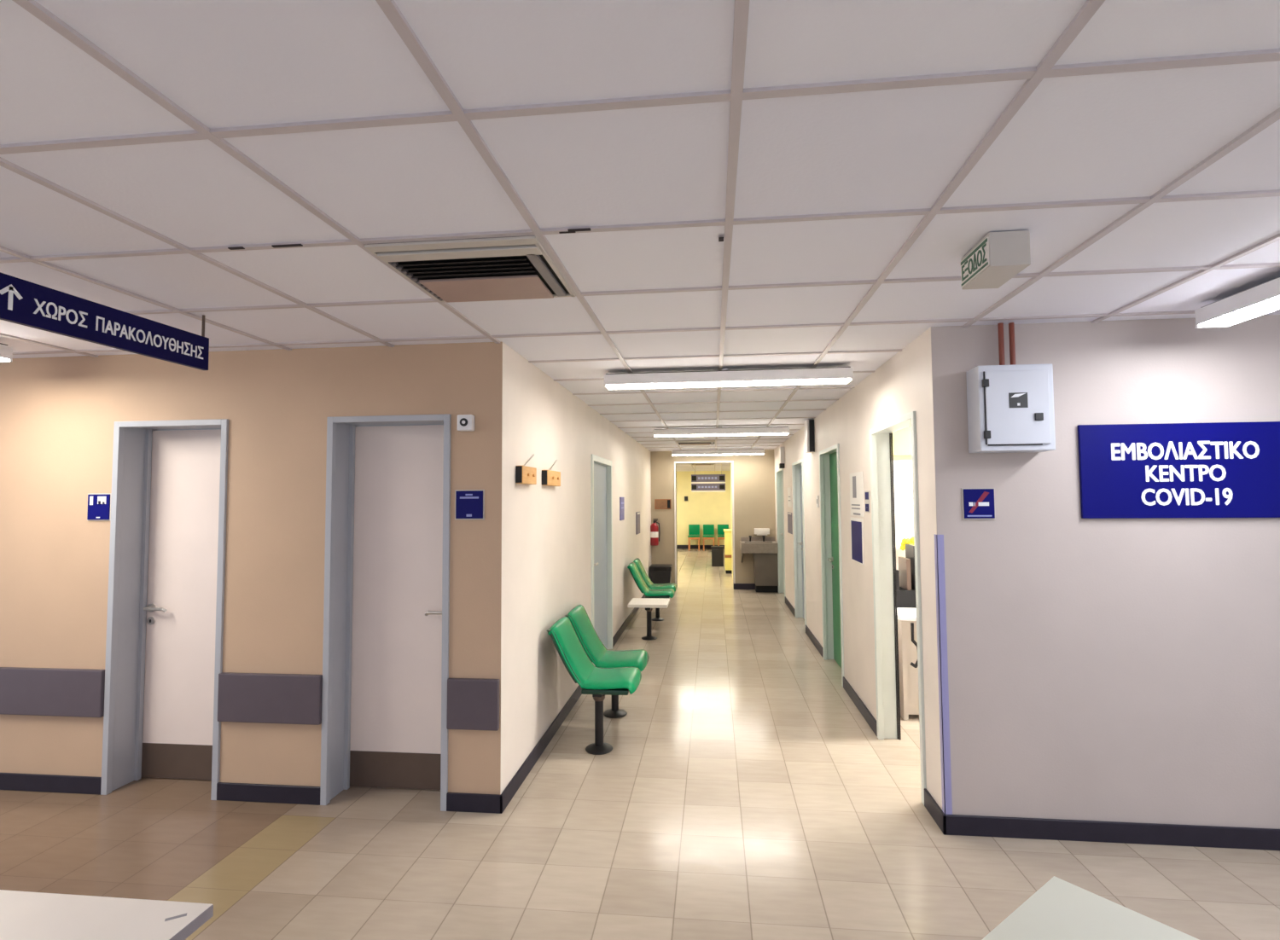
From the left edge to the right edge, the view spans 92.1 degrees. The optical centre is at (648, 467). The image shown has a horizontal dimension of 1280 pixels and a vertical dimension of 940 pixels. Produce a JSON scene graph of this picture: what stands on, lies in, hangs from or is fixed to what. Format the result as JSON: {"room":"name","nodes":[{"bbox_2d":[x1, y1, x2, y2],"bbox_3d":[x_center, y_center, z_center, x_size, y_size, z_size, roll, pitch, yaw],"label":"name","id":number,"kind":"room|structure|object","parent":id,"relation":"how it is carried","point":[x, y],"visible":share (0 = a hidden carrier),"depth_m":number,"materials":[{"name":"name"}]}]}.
{"room":"hospital corridor","nodes":[
{"label":"hospital corridor","id":0,"kind":"room"},
{"bbox_2d":[0,342,483,794],"bbox_3d":[-3.235,0.578,3.573,4.810,2.413,0.260,-1,-3,6],"label":"wall","id":1,"kind":"structure","parent":0,"point":[58,415],"depth_m":3.36,"materials":[{"name":"beige paint"}]},
{"bbox_2d":[0,667,104,717],"bbox_3d":[-4.305,1.248,3.506,2.679,0.253,0.029,-1,-3,6],"label":"board","id":2,"kind":"object","parent":1,"relation":"attached to","point":[55,692],"visible":1,"depth_m":3.38,"materials":[{"name":"grey plastic"}]},
{"bbox_2d":[87,493,111,520],"bbox_3d":[-3.057,0.218,3.434,0.144,0.152,0.012,-1,-3,6],"label":"plaque","id":3,"kind":"object","parent":1,"relation":"attached to","point":[99,504],"visible":1,"depth_m":3.43,"materials":[{"name":"plastic"}]},
{"bbox_2d":[100,418,228,800],"bbox_3d":[-2.621,0.759,3.483,0.683,2.034,0.254,-1,-3,6],"label":"door","id":4,"kind":"structure","parent":1,"relation":"in","point":[165,619],"depth_m":3.54,"materials":[{"name":"white wood"}]},
{"bbox_2d":[0,773,502,814],"bbox_3d":[-3.184,1.731,3.374,4.924,0.090,0.014,-1,-3,6],"label":"baseboard","id":5,"kind":"structure","parent":1,"relation":"attached to","point":[478,803],"depth_m":3.26,"materials":[{"name":"grey plastic"}]},
{"bbox_2d":[217,672,322,725],"bbox_3d":[-2.002,1.220,3.266,0.578,0.253,0.029,-1,-3,6],"label":"board","id":6,"kind":"object","parent":1,"relation":"attached to","point":[262,698],"visible":1,"depth_m":3.25,"materials":[{"name":"grey plastic"}]},
{"bbox_2d":[320,414,451,811],"bbox_3d":[-1.362,0.744,3.351,0.686,2.034,0.254,-1,-3,6],"label":"door","id":7,"kind":"structure","parent":1,"relation":"in","point":[386,602],"depth_m":3.42,"materials":[{"name":"white wood"}]},
{"bbox_2d":[457,414,474,431],"bbox_3d":[-0.952,-0.234,3.215,0.082,0.084,0.052,-1,-3,6],"label":"box","id":8,"kind":"object","parent":1,"relation":"attached to","point":[465,422],"visible":1,"depth_m":3.20,"materials":[{"name":"white plastic"}]},
{"bbox_2d":[454,489,484,519],"bbox_3d":[-0.930,0.192,3.212,0.157,0.156,0.012,-1,-3,6],"label":"plaque","id":9,"kind":"object","parent":1,"relation":"attached to","point":[469,504],"visible":1,"depth_m":3.21,"materials":[{"name":"plastic"}]},
{"bbox_2d":[446,678,499,731],"bbox_3d":[-0.894,1.207,3.151,0.270,0.253,0.029,-1,-3,6],"label":"board","id":10,"kind":"object","parent":1,"relation":"attached to","point":[473,704],"visible":1,"depth_m":3.14,"materials":[{"name":"grey plastic"}]},
{"bbox_2d":[481,342,502,794],"bbox_3d":[-0.807,0.542,3.189,0.100,2.413,0.001,-1,-3,6],"label":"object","id":11,"kind":"structure","parent":1,"relation":"attached to","point":[491,748],"depth_m":3.19,"materials":[{"name":"beige paint"}]},
{"bbox_2d":[500,342,651,795],"bbox_3d":[-0.404,0.728,7.034,0.100,2.413,7.739,-1,-3,6],"label":"wall","id":12,"kind":"structure","parent":0,"point":[546,530],"depth_m":4.07,"materials":[{"name":"beige paint"}]},
{"bbox_2d":[515,454,536,484],"bbox_3d":[-0.694,0.002,3.599,0.054,0.186,0.342,-1,-3,6],"label":"hook block","id":13,"kind":"object","parent":12,"relation":"attached to","point":[524,474],"visible":1,"depth_m":3.51,"materials":[{"name":"brown wood"}]},
{"bbox_2d":[541,459,560,486],"bbox_3d":[-0.637,0.028,4.136,0.054,0.186,0.374,-1,-3,6],"label":"hook block","id":14,"kind":"object","parent":12,"relation":"attached to","point":[549,478],"visible":1,"depth_m":4.04,"materials":[{"name":"brown wood"}]},
{"bbox_2d":[500,594,645,813],"bbox_3d":[-0.339,1.887,6.964,0.014,0.090,7.754,-1,-3,6],"label":"baseboard","id":15,"kind":"structure","parent":12,"relation":"attached to","point":[510,790],"depth_m":3.86,"materials":[{"name":"grey plastic"}]},
{"bbox_2d":[591,453,612,666],"bbox_3d":[-0.492,0.895,6.063,0.121,1.985,1.090,-1,-3,6],"label":"door","id":16,"kind":"structure","parent":12,"relation":"in","point":[602,473],"depth_m":6.26,"materials":[{"name":"grey paint"}]},
{"bbox_2d":[619,497,624,520],"bbox_3d":[-0.312,0.488,7.388,0.012,0.275,0.300,-1,-3,6],"label":"wall sign","id":17,"kind":"object","parent":12,"relation":"attached to","point":[621,499],"visible":1,"depth_m":7.33,"materials":[{"name":"purple plastic"}]},
{"bbox_2d":[635,512,639,535],"bbox_3d":[-0.144,0.799,8.956,0.012,0.315,0.400,-1,-3,6],"label":"wall sign","id":18,"kind":"object","parent":12,"relation":"attached to","point":[637,514],"visible":1,"depth_m":8.87,"materials":[{"name":"white paper"}]},
{"bbox_2d":[0,0,1279,471],"bbox_3d":[0.482,-0.433,8.527,11.200,0.061,23.000,-1,-3,6],"label":"ceiling","id":19,"kind":"structure","parent":0,"point":[712,184],"depth_m":1.54,"materials":[{"name":"tile"}]},
{"bbox_2d":[0,343,12,362],"bbox_3d":[-3.374,-0.625,2.428,0.130,0.107,1.450,-1,-3,6],"label":"ceiling light","id":20,"kind":"object","parent":19,"relation":"attached to","point":[6,352],"visible":1,"depth_m":3.12,"materials":[{"name":"white plastic"}]},
{"bbox_2d":[0,357,8,361],"bbox_3d":[-3.374,-0.579,2.425,0.124,0.010,1.424,-1,-3,6],"label":"diffuser","id":21,"kind":"object","parent":20,"relation":"attached to","point":[2,359],"depth_m":3.11,"materials":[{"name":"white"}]},
{"bbox_2d":[0,272,209,370],"bbox_3d":[-2.028,-0.583,2.153,0.027,0.242,1.199,-1,-3,6],"label":"hanging sign","id":22,"kind":"object","parent":19,"relation":"hanging from","point":[22,302],"visible":1,"depth_m":2.24,"materials":[{"name":"blue metal"}]},
{"bbox_2d":[364,235,575,302],"bbox_3d":[-0.602,-0.700,2.227,0.562,0.026,0.562,-1,-3,6],"label":"ceiling vent","id":23,"kind":"object","parent":19,"relation":"in","point":[509,268],"visible":1,"depth_m":2.16,"materials":[{"name":"plastic"}]},
{"bbox_2d":[676,440,715,445],"bbox_3d":[0.714,-0.369,9.151,0.562,0.026,0.562,-1,-3,6],"label":"ceiling vent","id":24,"kind":"object","parent":19,"relation":"in","point":[705,442],"visible":1,"depth_m":9.08,"materials":[{"name":"plastic"}]},
{"bbox_2d":[691,463,714,465],"bbox_3d":[1.325,-0.088,14.973,0.562,0.026,0.562,-1,-3,6],"label":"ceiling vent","id":25,"kind":"object","parent":19,"relation":"in","point":[693,464],"visible":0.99,"depth_m":14.90,"materials":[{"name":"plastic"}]},
{"bbox_2d":[691,463,725,492],"bbox_3d":[1.354,0.198,13.940,0.765,0.693,0.033,-1,-3,6],"label":"sign","id":26,"kind":"object","parent":19,"relation":"hanging from","point":[700,483],"visible":0.94,"depth_m":13.92,"materials":[{"name":"grey plastic"}]},
{"bbox_2d":[671,448,764,456],"bbox_3d":[1.173,-0.266,10.409,1.550,0.107,0.130,-1,-3,6],"label":"ceiling light","id":27,"kind":"object","parent":19,"relation":"attached to","point":[712,452],"visible":1,"depth_m":10.35,"materials":[{"name":"white plastic"}]},
{"bbox_2d":[672,453,763,456],"bbox_3d":[1.174,-0.220,10.407,1.524,0.010,0.124,-1,-3,6],"label":"diffuser","id":28,"kind":"object","parent":27,"relation":"attached to","point":[673,455],"depth_m":10.38,"materials":[{"name":"white plastic"}]},
{"bbox_2d":[652,426,789,437],"bbox_3d":[0.834,-0.425,7.130,1.550,0.107,0.130,-1,-3,6],"label":"ceiling light","id":29,"kind":"object","parent":19,"relation":"attached to","point":[720,431],"visible":1,"depth_m":7.07,"materials":[{"name":"white plastic"}]},
{"bbox_2d":[654,433,788,436],"bbox_3d":[0.835,-0.378,7.128,1.524,0.010,0.124,-1,-3,6],"label":"diffuser","id":30,"kind":"object","parent":29,"relation":"attached to","point":[655,434],"depth_m":7.10,"materials":[{"name":"white plastic"}]},
{"bbox_2d":[604,366,853,389],"bbox_3d":[0.494,-0.579,3.932,1.550,0.107,0.130,-1,-3,6],"label":"ceiling light","id":31,"kind":"object","parent":19,"relation":"attached to","point":[724,377],"visible":1,"depth_m":3.88,"materials":[{"name":"white plastic"}]},
{"bbox_2d":[605,378,850,389],"bbox_3d":[0.494,-0.533,3.930,1.524,0.010,0.124,-1,-3,6],"label":"diffuser","id":32,"kind":"object","parent":31,"relation":"attached to","point":[680,383],"depth_m":3.90,"materials":[{"name":"white plastic"}]},
{"bbox_2d":[960,230,1030,289],"bbox_3d":[1.134,-0.678,2.028,0.125,0.109,0.220,-1,-3,6],"label":"exit sign","id":33,"kind":"object","parent":19,"relation":"attached to","point":[998,257],"visible":1,"depth_m":1.94,"materials":[{"name":"plastic"}]},
{"bbox_2d":[1194,276,1279,328],"bbox_3d":[2.340,-0.693,1.882,0.130,0.107,1.550,-1,-3,6],"label":"ceiling light","id":34,"kind":"object","parent":19,"relation":"attached to","point":[1262,299],"visible":1,"depth_m":2.45,"materials":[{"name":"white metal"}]},
{"bbox_2d":[1198,296,1279,326],"bbox_3d":[2.340,-0.646,1.879,0.124,0.010,1.524,-1,-3,6],"label":"diffuser","id":35,"kind":"object","parent":34,"relation":"attached to","point":[1265,305],"depth_m":2.46,"materials":[{"name":"white plastic"}]},
{"bbox_2d":[0,548,1279,939],"bbox_3d":[0.500,2.022,8.406,11.200,0.050,23.000,-1,-3,6],"label":"floor","id":36,"kind":"structure","parent":0,"point":[741,793],"depth_m":2.83,"materials":[{"name":"tile"}]},
{"bbox_2d":[0,890,213,939],"bbox_3d":[-1.641,1.278,1.010,1.396,0.740,0.688,-1,-3,6],"label":"table","id":37,"kind":"object","parent":36,"relation":"on","point":[24,916],"visible":1,"depth_m":1.26,"materials":[{"name":"white laminate"}]},
{"bbox_2d":[546,605,649,755],"bbox_3d":[-0.311,1.403,4.243,0.569,0.789,0.917,-1,-3,6],"label":"chairs","id":38,"kind":"object","parent":36,"relation":"on","point":[574,637],"visible":1,"depth_m":4.00,"materials":[{"name":"green plastic"}]},
{"bbox_2d":[627,558,677,640],"bbox_3d":[0.038,1.563,7.561,0.569,0.789,1.500,-1,-3,6],"label":"bench","id":39,"kind":"object","parent":36,"relation":"on","point":[658,596],"visible":1,"depth_m":7.41,"materials":[{"name":"green plastic"}]},
{"bbox_2d":[649,564,672,583],"bbox_3d":[0.222,1.880,10.487,0.370,0.440,0.397,-1,-3,6],"label":"waste bin","id":40,"kind":"object","parent":36,"relation":"on","point":[660,573],"visible":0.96,"depth_m":10.31,"materials":[{"name":"black plastic"}]},
{"bbox_2d":[687,524,699,550],"bbox_3d":[1.398,2.119,18.787,0.360,0.760,0.460,-1,-3,6],"label":"chair","id":41,"kind":"object","parent":36,"relation":"on","point":[694,530],"visible":1,"depth_m":18.97,"materials":[{"name":"green plastic"}]},
{"bbox_2d":[702,524,714,550],"bbox_3d":[1.835,2.114,18.741,0.360,0.760,0.460,-1,-3,6],"label":"chair","id":42,"kind":"object","parent":36,"relation":"on","point":[708,530],"visible":0.98,"depth_m":18.93,"materials":[{"name":"green plastic"}]},
{"bbox_2d":[711,546,723,566],"bbox_3d":[1.612,2.052,14.343,0.280,0.455,0.280,-1,-3,6],"label":"bin","id":43,"kind":"object","parent":36,"relation":"on","point":[717,551],"visible":1,"depth_m":14.21,"materials":[{"name":"black plastic"}]},
{"bbox_2d":[717,524,728,546],"bbox_3d":[2.278,2.108,18.695,0.360,0.760,0.460,-1,-3,6],"label":"chair","id":44,"kind":"object","parent":36,"relation":"on","point":[720,527],"visible":0.56,"depth_m":18.89,"materials":[{"name":"green plastic"}]},
{"bbox_2d":[723,529,732,573],"bbox_3d":[2.212,1.764,13.096,1.200,0.900,0.590,-1,-3,6],"label":"cabinet","id":45,"kind":"object","parent":36,"relation":"on","point":[727,532],"depth_m":12.88,"materials":[{"name":"yellow wood"}]},
{"bbox_2d":[739,535,778,593],"bbox_3d":[1.865,1.619,10.411,0.600,0.931,0.468,-1,-3,6],"label":"basin","id":46,"kind":"object","parent":36,"relation":"on","point":[765,550],"visible":1,"depth_m":10.23,"materials":[{"name":"beige stone"}]},
{"bbox_2d":[895,607,919,720],"bbox_3d":[2.610,1.425,4.610,1.600,0.740,0.740,-1,-3,6],"label":"desk","id":47,"kind":"object","parent":36,"relation":"on","point":[909,698],"visible":0.16,"depth_m":4.41,"materials":[{"name":"white wood"}]},
{"bbox_2d":[894,544,916,608],"bbox_3d":[2.080,0.834,4.800,0.380,0.464,0.250,-1,-3,6],"label":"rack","id":48,"kind":"object","parent":47,"relation":"on","point":[905,575],"visible":0.41,"depth_m":4.71,"materials":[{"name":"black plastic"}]},
{"bbox_2d":[896,587,916,608],"bbox_3d":[2.081,1.002,4.792,0.380,0.129,0.250,-1,-3,6],"label":"tray","id":49,"kind":"object","parent":48,"relation":"on","point":[905,596],"depth_m":4.68,"materials":[{"name":"grey plastic"}]},
{"bbox_2d":[900,536,914,550],"bbox_3d":[2.112,0.817,4.995,0.125,0.517,0.100,-1,-3,6],"label":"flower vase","id":50,"kind":"object","parent":47,"relation":"on","point":[908,541],"visible":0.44,"depth_m":4.99,"materials":[{"name":"yellow ceramic"}]},
{"bbox_2d":[909,622,918,668],"bbox_3d":[1.864,1.241,4.307,0.077,0.311,0.027,-1,-3,6],"label":"cable loop","id":51,"kind":"object","parent":47,"relation":"hanging from","point":[915,666],"visible":0.58,"depth_m":4.30,"materials":[{"name":"black plastic"}]},
{"bbox_2d":[982,876,1199,939],"bbox_3d":[0.957,1.242,0.648,0.750,0.740,1.200,2,-3,-36],"label":"table","id":52,"kind":"object","parent":36,"relation":"on","point":[1061,910],"visible":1,"depth_m":1.23,"materials":[{"name":"grey laminate"}]},
{"bbox_2d":[676,471,731,545],"bbox_3d":[1.721,1.311,19.235,7.800,2.413,0.100,-1,-3,6],"label":"wall","id":53,"kind":"structure","parent":0,"point":[701,509],"depth_m":19.19,"materials":[{"name":"yellow paint"}]},
{"bbox_2d":[676,545,724,549],"bbox_3d":[1.724,2.453,19.122,7.600,0.120,0.014,-1,-3,6],"label":"baseboard","id":54,"kind":"structure","parent":53,"relation":"attached to","point":[677,546],"depth_m":19.14,"materials":[{"name":"grey plastic"}]},
{"bbox_2d":[650,449,775,588],"bbox_3d":[1.141,0.903,10.834,2.380,2.413,0.150,-1,-3,6],"label":"wall","id":55,"kind":"structure","parent":0,"point":[754,504],"depth_m":10.73,"materials":[{"name":"paint"}]},
{"bbox_2d":[650,518,660,546],"bbox_3d":[0.106,1.123,10.773,0.150,0.462,0.165,1,-3,-32],"label":"fire extinguisher","id":56,"kind":"object","parent":55,"relation":"attached to","point":[654,530],"visible":0.99,"depth_m":10.71,"materials":[{"name":"red metal"}]},
{"bbox_2d":[654,499,671,509],"bbox_3d":[0.260,0.639,10.853,0.290,0.175,0.019,-1,-3,6],"label":"wall box","id":57,"kind":"object","parent":55,"relation":"attached to","point":[659,503],"visible":1,"depth_m":10.85,"materials":[{"name":"brown wood"}]},
{"bbox_2d":[655,500,666,508],"bbox_3d":[0.227,0.639,10.848,0.195,0.145,0.002,-1,-3,6],"label":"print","id":58,"kind":"object","parent":57,"relation":"attached to","point":[659,503],"depth_m":10.85},
{"bbox_2d":[667,500,670,508],"bbox_3d":[0.361,0.637,10.834,0.055,0.145,0.002,-1,-3,6],"label":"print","id":59,"kind":"object","parent":57,"relation":"attached to","point":[668,501],"depth_m":10.83},
{"bbox_2d":[674,460,735,587],"bbox_3d":[0.987,0.999,10.840,1.040,2.225,0.162,-1,-3,6],"label":"trim","id":60,"kind":"structure","parent":55,"relation":"attached to","point":[713,462],"depth_m":10.79,"materials":[{"name":"white paint"}]},
{"bbox_2d":[671,582,755,589],"bbox_3d":[1.131,2.054,10.697,2.160,0.100,0.014,-1,-3,6],"label":"baseboard","id":61,"kind":"structure","parent":55,"relation":"attached to","point":[736,586],"depth_m":10.64,"materials":[{"name":"grey plastic"}]},
{"bbox_2d":[740,537,774,541],"bbox_3d":[1.896,1.231,10.653,0.580,0.070,0.018,-1,-3,6],"label":"backsplash","id":62,"kind":"structure","parent":55,"relation":"attached to","point":[741,538],"depth_m":10.64,"materials":[{"name":"beige stone"}]},
{"bbox_2d":[754,528,769,535],"bbox_3d":[1.956,1.104,10.618,0.260,0.120,0.089,-1,-3,6],"label":"dispenser","id":63,"kind":"object","parent":55,"relation":"attached to","point":[759,532],"visible":1,"depth_m":10.58,"materials":[{"name":"white plastic"}]},
{"bbox_2d":[730,463,733,577],"bbox_3d":[1.671,0.950,11.859,0.100,2.413,2.000,-1,-3,6],"label":"wall","id":64,"kind":"structure","parent":0,"point":[730,463],"depth_m":12.43,"materials":[{"name":"yellow paint"}]},
{"bbox_2d":[773,326,942,809],"bbox_3d":[1.854,0.700,6.798,0.120,2.413,7.739,-1,-3,6],"label":"wall","id":65,"kind":"structure","parent":0,"point":[903,385],"depth_m":4.34,"materials":[{"name":"beige paint"}]},
{"bbox_2d":[775,468,785,602],"bbox_3d":[2.168,1.035,9.814,0.139,2.036,0.958,-1,-3,6],"label":"door","id":66,"kind":"structure","parent":65,"relation":"in","point":[779,473],"depth_m":10.25,"materials":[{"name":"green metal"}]},
{"bbox_2d":[779,447,784,468],"bbox_3d":[2.007,-0.154,9.284,0.069,0.320,0.150,-1,-3,6],"label":"wall box","id":67,"kind":"object","parent":65,"relation":"attached to","point":[782,449],"visible":1,"depth_m":9.22,"materials":[{"name":"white plastic"}]},
{"bbox_2d":[787,487,791,506],"bbox_3d":[1.978,0.411,8.641,0.007,0.270,0.380,-1,-3,6],"label":"paper notice","id":68,"kind":"object","parent":65,"relation":"attached to","point":[789,500],"visible":1,"depth_m":8.60,"materials":[{"name":"white paper"}]},
{"bbox_2d":[787,512,792,534],"bbox_3d":[1.982,0.770,8.629,0.007,0.290,0.470,-1,-3,6],"label":"wall sign","id":69,"kind":"object","parent":65,"relation":"attached to","point":[789,514],"visible":1,"depth_m":8.62,"materials":[{"name":"white paper"}]},
{"bbox_2d":[791,459,806,632],"bbox_3d":[1.949,0.934,7.723,0.139,2.036,0.928,-1,-3,6],"label":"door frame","id":70,"kind":"structure","parent":65,"relation":"in","point":[797,467],"depth_m":8.14,"materials":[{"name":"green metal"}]},
{"bbox_2d":[804,419,814,453],"bbox_3d":[1.720,-0.333,6.583,0.074,0.338,0.194,-1,-3,6],"label":"wall box","id":71,"kind":"object","parent":65,"relation":"attached to","point":[809,424],"visible":1,"depth_m":6.50,"materials":[{"name":"white"}]},
{"bbox_2d":[815,495,819,507],"bbox_3d":[1.733,0.343,6.315,0.011,0.120,0.100,-1,-3,6],"label":"light switch","id":72,"kind":"object","parent":65,"relation":"attached to","point":[817,497],"visible":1,"depth_m":6.27,"materials":[{"name":"white plastic"}]},
{"bbox_2d":[819,443,843,686],"bbox_3d":[1.730,0.833,5.637,0.139,2.036,0.928,-1,-3,6],"label":"door","id":73,"kind":"structure","parent":65,"relation":"in","point":[830,526],"depth_m":6.03,"materials":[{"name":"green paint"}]},
{"bbox_2d":[849,471,864,517],"bbox_3d":[1.555,0.199,4.609,0.007,0.325,0.410,-1,-3,6],"label":"paper notice","id":74,"kind":"object","parent":65,"relation":"attached to","point":[856,479],"visible":1,"depth_m":4.58,"materials":[{"name":"white paper"}]},
{"bbox_2d":[850,517,864,565],"bbox_3d":[1.559,0.541,4.607,0.007,0.330,0.380,-1,-3,6],"label":"poster","id":75,"kind":"object","parent":65,"relation":"attached to","point":[857,525],"visible":1,"depth_m":4.58,"materials":[{"name":"blue paper"}]},
{"bbox_2d":[777,586,946,834],"bbox_3d":[1.795,1.861,6.741,0.014,0.090,7.754,-1,-3,6],"label":"baseboard","id":76,"kind":"structure","parent":65,"relation":"attached to","point":[930,805],"depth_m":4.34,"materials":[{"name":"grey plastic"}]},
{"bbox_2d":[864,490,870,512],"bbox_3d":[1.521,0.235,4.281,0.007,0.150,0.125,-1,-3,6],"label":"plaque","id":77,"kind":"object","parent":65,"relation":"attached to","point":[867,494],"visible":1,"depth_m":4.27,"materials":[{"name":"plastic"}]},
{"bbox_2d":[869,411,926,805],"bbox_3d":[1.524,0.737,3.655,0.142,2.036,0.918,-1,-3,6],"label":"door frame","id":78,"kind":"structure","parent":65,"relation":"in","point":[881,437],"depth_m":4.07,"materials":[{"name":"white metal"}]},
{"bbox_2d":[934,534,952,814],"bbox_3d":[1.409,0.977,2.949,0.033,1.310,0.034,-1,-3,6],"label":"guard","id":79,"kind":"object","parent":65,"relation":"attached to","point":[939,539],"visible":1,"depth_m":2.94,"materials":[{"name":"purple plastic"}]},
{"bbox_2d":[891,455,913,570],"bbox_3d":[3.736,0.596,4.945,4.010,2.413,0.060,-1,-3,6],"label":"wall","id":80,"kind":"structure","parent":0,"point":[902,465],"depth_m":5.10,"materials":[{"name":"white paint"}]},
{"bbox_2d":[890,425,912,456],"bbox_3d":[2.728,-0.248,5.021,2.010,0.280,0.080,-1,-3,6],"label":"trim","id":81,"kind":"structure","parent":80,"relation":"attached to","point":[902,438],"depth_m":5.05,"materials":[{"name":"paint"}]},
{"bbox_2d":[907,482,913,512],"bbox_3d":[2.243,0.244,5.083,0.200,0.250,0.009,-1,-3,6],"label":"paper notice","id":82,"kind":"object","parent":80,"relation":"attached to","point":[910,485],"visible":0.36,"depth_m":5.09,"materials":[{"name":"white paper"}]},
{"bbox_2d":[956,314,1279,829],"bbox_3d":[3.511,0.492,2.799,4.010,2.413,0.120,-1,-3,6],"label":"wall","id":83,"kind":"structure","parent":0,"point":[1120,670],"depth_m":2.87,"materials":[{"name":"grey paint"}]},
{"bbox_2d":[930,325,971,815],"bbox_3d":[1.451,0.514,2.954,0.120,2.413,0.001,-1,-3,6],"label":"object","id":84,"kind":"structure","parent":83,"relation":"attached to","point":[945,374],"depth_m":2.96,"materials":[{"name":"grey paint"}]},
{"bbox_2d":[961,488,995,519],"bbox_3d":[1.581,0.172,2.950,0.150,0.152,0.012,-1,-3,6],"label":"no smoking sign","id":85,"kind":"object","parent":83,"relation":"attached to","point":[977,503],"visible":1,"depth_m":2.95,"materials":[{"name":"plastic"}]},
{"bbox_2d":[965,322,1055,453],"bbox_3d":[1.694,-0.382,2.890,0.326,0.615,0.159,-1,-3,6],"label":"electrical box","id":86,"kind":"object","parent":83,"relation":"attached to","point":[1010,408],"visible":1,"depth_m":2.82,"materials":[{"name":"white metal"}]},
{"bbox_2d":[942,814,1279,850],"bbox_3d":[3.445,1.650,2.682,4.144,0.090,0.014,-1,-3,6],"label":"baseboard","id":87,"kind":"structure","parent":83,"relation":"attached to","point":[999,827],"depth_m":2.81,"materials":[{"name":"grey plastic"}]},
{"bbox_2d":[1077,421,1279,518],"bbox_3d":[2.491,0.012,2.857,0.918,0.440,0.019,-1,-3,6],"label":"wall sign","id":88,"kind":"object","parent":83,"relation":"attached to","point":[1210,469],"visible":1,"depth_m":2.85,"materials":[{"name":"blue plastic"}]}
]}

